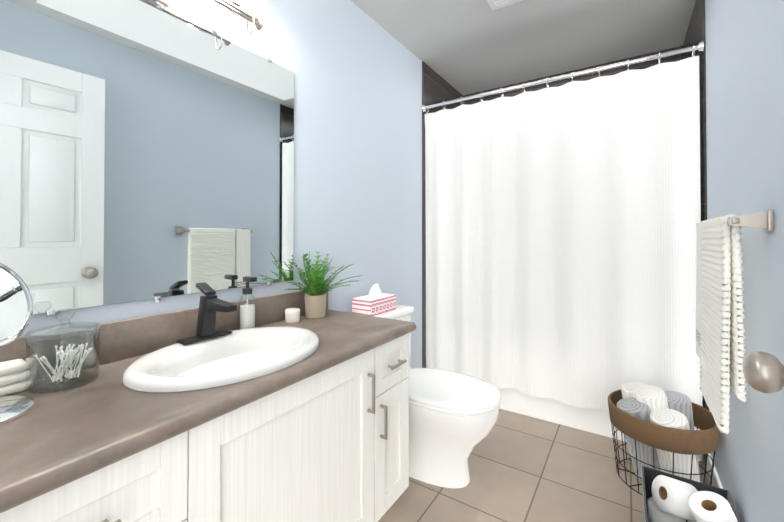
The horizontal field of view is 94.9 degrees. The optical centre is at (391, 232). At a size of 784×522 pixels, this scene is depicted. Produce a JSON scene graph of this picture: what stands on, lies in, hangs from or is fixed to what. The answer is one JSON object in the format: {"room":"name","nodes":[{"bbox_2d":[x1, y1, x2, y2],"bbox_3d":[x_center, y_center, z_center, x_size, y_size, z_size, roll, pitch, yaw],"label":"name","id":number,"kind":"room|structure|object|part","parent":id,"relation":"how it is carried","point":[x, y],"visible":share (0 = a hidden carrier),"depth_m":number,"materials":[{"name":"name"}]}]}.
{"room":"bathroom","nodes":[
{"label":"bathroom","id":0,"kind":"room"},
{"bbox_2d":[20,0,421,367],"bbox_3d":[-0.350,-0.050,1.760,0.100,2.330,3.590,0,-1,33],"label":"wall","id":1,"kind":"structure","parent":0,"point":[353,68],"depth_m":1.83,"materials":[{"name":"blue paint"}]},
{"bbox_2d":[0,0,293,316],"bbox_3d":[-0.698,-0.246,1.126,0.010,0.916,1.005,0,-1,33],"label":"mirror","id":2,"kind":"object","parent":1,"relation":"attached to","point":[146,149],"visible":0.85,"depth_m":1.05,"materials":[{"name":"clear glass"}]},
{"bbox_2d":[153,0,169,6],"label":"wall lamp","id":3,"kind":"object","parent":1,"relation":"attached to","point":[166,3],"depth_m":1.11,"materials":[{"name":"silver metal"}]},
{"bbox_3d":[-0.763,-0.755,1.028,0.017,0.100,0.240,0,-1,33],"label":"plate","id":4,"kind":"part","parent":3,"relation":"part of","materials":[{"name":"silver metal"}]},
{"bbox_2d":[0,287,327,380],"bbox_3d":[-0.640,0.304,1.200,0.019,0.108,1.212,0,-1,33],"label":"backsplash","id":5,"kind":"structure","parent":1,"relation":"attached to","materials":[{"name":"laminate"}]},
{"bbox_2d":[212,0,263,33],"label":"wall lamp","id":6,"kind":"object","parent":1,"relation":"attached to","point":[235,7],"depth_m":1.23,"materials":[{"name":"silver metal"}]},
{"bbox_2d":[229,0,240,6],"bbox_3d":[-0.530,-0.783,1.210,0.040,0.040,0.040,0,-1,33],"label":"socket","id":7,"kind":"object","parent":6,"relation":"attached to","point":[233,3],"depth_m":1.20,"materials":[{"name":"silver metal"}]},
{"bbox_2d":[422,61,462,367],"bbox_3d":[0.419,-0.038,2.836,0.008,2.330,0.747,0,-1,33],"label":"wall tile","id":8,"kind":"structure","parent":1,"relation":"attached to","point":[437,88],"depth_m":2.55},
{"bbox_2d":[350,0,695,94],"bbox_3d":[0.328,-1.270,1.329,1.720,0.100,3.590,0,-1,33],"label":"ceiling","id":9,"kind":"structure","parent":0,"point":[464,47],"depth_m":2.19,"materials":[{"name":"grey paint"}]},
{"bbox_2d":[487,0,522,10],"bbox_3d":[0.587,-1.207,1.762,0.280,0.016,0.280,0,-1,33],"label":"ceiling vent","id":10,"kind":"object","parent":9,"relation":"in","point":[496,4],"visible":0.95,"depth_m":1.88,"materials":[{"name":"white"}]},
{"bbox_2d":[378,409,709,521],"bbox_3d":[0.328,1.160,1.303,1.720,0.100,3.590,0,-1,33],"label":"floor","id":11,"kind":"structure","parent":0,"point":[523,468],"depth_m":1.59,"materials":[{"name":"tile"}]},
{"bbox_2d":[0,282,415,521],"bbox_3d":[-0.441,0.634,1.066,0.495,0.947,1.212,0,-1,33],"label":"bathroom vanity","id":12,"kind":"object","parent":11,"relation":"on","point":[208,410],"visible":1,"depth_m":0.89,"materials":[{"name":"white wood"}]},
{"bbox_2d":[0,359,32,396],"bbox_3d":[-0.879,0.320,0.753,0.059,0.064,0.177,0,-1,33],"label":"folded cloth","id":13,"kind":"object","parent":12,"relation":"on","point":[12,376],"visible":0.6,"depth_m":0.79,"materials":[{"name":"white fabric"}]},
{"bbox_2d":[0,263,34,424],"bbox_3d":[-0.789,0.197,0.685,0.156,0.310,0.181,0,-1,33],"label":"makeup mirror","id":14,"kind":"object","parent":12,"relation":"on","point":[16,303],"visible":0.98,"depth_m":0.73,"materials":[{"name":"silver metal"}]},
{"bbox_2d":[24,308,100,393],"bbox_3d":[-0.772,0.267,0.849,0.134,0.174,0.134,0,-1,33],"label":"jar","id":15,"kind":"object","parent":12,"relation":"on","point":[81,329],"visible":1,"depth_m":0.84,"materials":[{"name":"clear glass"}]},
{"bbox_3d":[-0.772,0.208,0.850,0.134,0.058,0.134,0,-1,33],"label":"lid","id":16,"kind":"part","parent":15,"relation":"part of","materials":[{"name":"clear glass"}]},
{"bbox_3d":[-0.505,0.418,0.586,0.019,0.050,0.229,0,-1,33],"label":"drawer","id":17,"kind":"part","parent":12,"relation":"part of","materials":[{"name":"white wood"}]},
{"bbox_3d":[-0.509,0.480,0.588,0.010,0.074,0.229,0,-1,33],"label":"drawer","id":18,"kind":"part","parent":12,"relation":"part of","materials":[{"name":"white wood"}]},
{"bbox_3d":[-0.505,0.542,0.585,0.019,0.050,0.229,0,-1,33],"label":"drawer","id":19,"kind":"part","parent":12,"relation":"part of","materials":[{"name":"white wood"}]},
{"bbox_3d":[-0.429,0.481,0.702,0.019,0.174,0.050,0,-1,33],"label":"drawer","id":20,"kind":"part","parent":12,"relation":"part of","materials":[{"name":"white wood"}]},
{"bbox_3d":[-0.395,0.700,0.751,0.019,0.611,0.066,0,-1,33],"label":"door","id":21,"kind":"part","parent":12,"relation":"part of","materials":[{"name":"white wood"}]},
{"bbox_2d":[176,282,236,344],"bbox_3d":[-0.543,0.246,1.106,0.173,0.171,0.156,0,-1,33],"label":"faucet","id":22,"kind":"object","parent":12,"relation":"on","point":[206,334],"depth_m":1.11,"materials":[{"name":"black metal"}]},
{"bbox_2d":[122,326,318,391],"bbox_3d":[-0.455,0.406,1.047,0.410,0.148,0.540,0,-1,33],"label":"sink","id":23,"kind":"object","parent":12,"relation":"in","point":[223,360],"depth_m":1.02,"materials":[{"name":"white ceramic"}]},
{"bbox_2d":[239,276,256,328],"bbox_3d":[-0.519,0.259,1.302,0.068,0.199,0.056,0,-1,33],"label":"soap dispenser","id":24,"kind":"object","parent":12,"relation":"on","point":[247,313],"visible":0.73,"depth_m":1.29,"materials":[{"name":"clear glass"}]},
{"bbox_2d":[239,294,255,328],"bbox_3d":[-0.524,0.291,1.304,0.056,0.136,0.056,0,-1,33],"label":"bottle","id":25,"kind":"object","parent":24,"relation":"attached to","point":[247,312],"depth_m":1.29,"materials":[{"name":"clear glass"}]},
{"bbox_3d":[-0.245,0.703,0.989,0.010,0.479,0.498,0,-1,33],"label":"door","id":26,"kind":"part","parent":12,"relation":"part of","materials":[{"name":"white wood"}]},
{"bbox_3d":[-0.241,0.430,0.990,0.019,0.066,0.498,0,-1,33],"label":"door","id":27,"kind":"part","parent":12,"relation":"part of","materials":[{"name":"white wood"}]},
{"bbox_2d":[285,308,299,322],"bbox_3d":[-0.404,0.336,1.462,0.060,0.049,0.060,0,-1,33],"label":"candle","id":28,"kind":"object","parent":12,"relation":"on","point":[292,315],"visible":1,"depth_m":1.44,"materials":[{"name":"white wax"}]},
{"bbox_3d":[-0.404,0.319,1.462,0.060,0.014,0.060,0,-1,33],"label":"lid","id":29,"kind":"part","parent":28,"relation":"part of","materials":[{"name":"white"}]},
{"bbox_2d":[273,251,361,317],"bbox_3d":[-0.267,0.220,1.506,0.254,0.281,0.380,0,-1,33],"label":"plant","id":30,"kind":"object","parent":12,"relation":"on","point":[315,294],"visible":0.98,"depth_m":1.52,"materials":[{"name":"green plant"}]},
{"bbox_3d":[-0.329,0.313,1.551,0.092,0.096,0.092,0,-1,33],"label":"pot","id":31,"kind":"part","parent":30,"relation":"part of","materials":[{"name":"beige ceramic"}]},
{"bbox_3d":[-0.086,0.705,1.223,0.019,0.611,0.066,0,-1,33],"label":"door","id":32,"kind":"part","parent":12,"relation":"part of","materials":[{"name":"white wood"}]},
{"bbox_3d":[-0.053,0.487,1.275,0.019,0.174,0.048,0,-1,33],"label":"drawer","id":33,"kind":"part","parent":12,"relation":"part of","materials":[{"name":"white wood"}]},
{"bbox_3d":[-0.050,0.794,1.278,0.019,0.434,0.062,0,-1,33],"label":"door","id":34,"kind":"part","parent":12,"relation":"part of","materials":[{"name":"white wood"}]},
{"bbox_3d":[-0.007,0.488,1.354,0.010,0.078,0.134,0,-1,33],"label":"drawer","id":35,"kind":"part","parent":12,"relation":"part of","materials":[{"name":"white wood"}]},
{"bbox_3d":[-0.007,0.795,1.350,0.010,0.310,0.106,0,-1,33],"label":"door","id":36,"kind":"part","parent":12,"relation":"part of","materials":[{"name":"white wood"}]},
{"bbox_3d":[-0.004,0.425,1.352,0.019,0.048,0.134,0,-1,33],"label":"drawer","id":37,"kind":"part","parent":12,"relation":"part of","materials":[{"name":"white wood"}]},
{"bbox_3d":[-0.004,0.551,1.351,0.019,0.048,0.134,0,-1,33],"label":"drawer","id":38,"kind":"part","parent":12,"relation":"part of","materials":[{"name":"white wood"}]},
{"bbox_3d":[-0.004,0.609,1.350,0.019,0.062,0.106,0,-1,33],"label":"door","id":39,"kind":"part","parent":12,"relation":"part of","materials":[{"name":"white wood"}]},
{"bbox_3d":[-0.004,0.981,1.346,0.019,0.062,0.106,0,-1,33],"label":"door","id":40,"kind":"part","parent":12,"relation":"part of","materials":[{"name":"white wood"}]},
{"bbox_3d":[0.042,0.796,1.418,0.019,0.434,0.062,0,-1,33],"label":"door","id":41,"kind":"part","parent":12,"relation":"part of","materials":[{"name":"white wood"}]},
{"bbox_3d":[0.046,0.489,1.427,0.019,0.174,0.048,0,-1,33],"label":"drawer","id":42,"kind":"part","parent":12,"relation":"part of","materials":[{"name":"white wood"}]},
{"bbox_2d":[375,305,500,487],"bbox_3d":[0.148,0.762,1.730,0.736,0.705,0.430,0,-1,33],"label":"toilet","id":43,"kind":"object","parent":11,"relation":"on","point":[453,417],"visible":0.54,"depth_m":1.57,"materials":[{"name":"white ceramic"}]},
{"bbox_2d":[352,284,395,315],"bbox_3d":[-0.089,0.338,1.871,0.120,0.144,0.230,0,-1,33],"label":"tissue box","id":44,"kind":"object","parent":43,"relation":"on","point":[376,301],"visible":0.94,"depth_m":1.81,"materials":[{"name":"cardboard"}]},
{"bbox_3d":[-0.080,0.600,1.881,0.188,0.312,0.410,0,-1,33],"label":"tank","id":45,"kind":"part","parent":43,"relation":"part of","materials":[{"name":"white ceramic"}]},
{"bbox_3d":[0.235,0.715,1.673,0.525,0.024,0.372,0,-1,33],"label":"lid","id":46,"kind":"part","parent":43,"relation":"part of","materials":[{"name":"white ceramic"}]},
{"bbox_3d":[0.170,0.928,1.713,0.670,0.372,0.366,0,-1,33],"label":"bowl","id":47,"kind":"part","parent":43,"relation":"part of","materials":[{"name":"white ceramic"}]},
{"bbox_3d":[0.235,0.734,1.673,0.527,0.014,0.374,0,-1,33],"label":"seat","id":48,"kind":"part","parent":43,"relation":"part of","materials":[{"name":"white ceramic"}]},
{"bbox_2d":[497,388,703,460],"bbox_3d":[1.064,0.892,2.431,1.498,0.460,0.679,0,-1,33],"label":"bathtub","id":49,"kind":"object","parent":11,"relation":"on","point":[594,421],"visible":0.04,"depth_m":2.08,"materials":[{"name":"white ceramic"}]},
{"bbox_2d":[608,382,719,494],"bbox_3d":[1.198,0.904,1.609,0.401,0.414,0.401,0,-1,33],"label":"basket","id":50,"kind":"object","parent":11,"relation":"on","point":[654,425],"visible":0.83,"depth_m":1.54,"materials":[{"name":"black metal"}]},
{"bbox_2d":[642,466,740,521],"bbox_3d":[0.994,0.985,1.194,0.260,0.242,0.335,0,-1,33],"label":"storage bin","id":51,"kind":"object","parent":11,"relation":"on","point":[667,497],"visible":1,"depth_m":1.25,"materials":[{"name":"black fabric"}]},
{"bbox_2d":[705,0,783,521],"bbox_3d":[1.005,-0.060,0.873,0.100,2.330,3.590,0,-1,33],"label":"wall","id":52,"kind":"structure","parent":0,"point":[745,99],"depth_m":1.08,"materials":[{"name":"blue paint"}]},
{"bbox_2d":[683,0,708,467],"bbox_3d":[1.684,-0.048,2.008,0.008,2.330,0.747,0,-1,33],"label":"wall tile","id":53,"kind":"structure","parent":52,"relation":"attached to","point":[695,34],"depth_m":1.75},
{"bbox_2d":[422,41,703,429],"bbox_3d":[0.853,0.025,2.118,1.503,1.868,0.070,0,-1,33],"label":"shower curtain","id":54,"kind":"object","parent":53,"relation":"attached to","point":[561,240],"visible":1,"depth_m":2.00,"materials":[{"name":"white fabric"}]},
{"bbox_3d":[0.853,-0.881,2.128,1.502,0.025,0.025,0,-1,33],"label":"rod","id":55,"kind":"part","parent":54,"relation":"part of","materials":[{"name":"silver metal"}]},
{"bbox_2d":[707,453,722,488],"bbox_3d":[1.130,1.063,1.154,0.012,0.090,1.258,0,-1,33],"label":"baseboard","id":56,"kind":"structure","parent":52,"relation":"attached to","point":[716,482],"depth_m":1.54,"materials":[{"name":"white"}]},
{"bbox_2d":[696,209,773,433],"bbox_3d":[1.097,0.258,1.190,0.098,0.628,0.596,0,-1,33],"label":"towel rail","id":57,"kind":"object","parent":52,"relation":"attached to","point":[720,336],"visible":1,"depth_m":1.04,"materials":[{"name":"white fabric"}]},
{"bbox_2d":[696,222,701,359],"bbox_3d":[1.188,0.215,1.365,0.044,0.518,0.132,0,-1,33],"label":"towel","id":58,"kind":"object","parent":57,"relation":"hanging from","point":[698,267],"depth_m":1.38,"materials":[{"name":"white fabric"}]},
{"bbox_2d":[699,214,746,433],"bbox_3d":[1.051,0.260,1.156,0.058,0.622,0.351,0,-1,33],"label":"towel","id":59,"kind":"object","parent":57,"relation":"hanging from","point":[722,351],"depth_m":1.04,"materials":[{"name":"white fabric"}]},
{"bbox_3d":[0.951,-0.031,0.966,0.070,0.040,0.040,0,-1,33],"label":"post","id":60,"kind":"part","parent":57,"relation":"part of","materials":[{"name":"silver metal"}]},
{"bbox_3d":[0.475,0.075,0.238,0.072,2.030,0.800,0,-1,33],"label":"door","id":61,"kind":"structure","parent":52,"relation":"in","visible":0},
{"bbox_2d":[743,351,783,393],"bbox_3d":[0.591,0.216,0.552,0.076,0.068,0.068,0,-1,33],"label":"door knob","id":62,"kind":"object","parent":61,"relation":"attached to","point":[763,372],"depth_m":0.54,"materials":[{"name":"silver metal"}]},
{"bbox_3d":[1.283,-0.039,2.776,1.520,2.330,0.100,0,-1,33],"label":"wall","id":63,"kind":"structure","parent":0,"visible":0},
{"bbox_2d":[463,46,682,104],"bbox_3d":[1.254,-0.040,2.731,1.504,2.330,0.008,0,-1,33],"label":"wall tile","id":64,"kind":"structure","parent":63,"relation":"attached to","point":[648,64],"depth_m":2.64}
]}

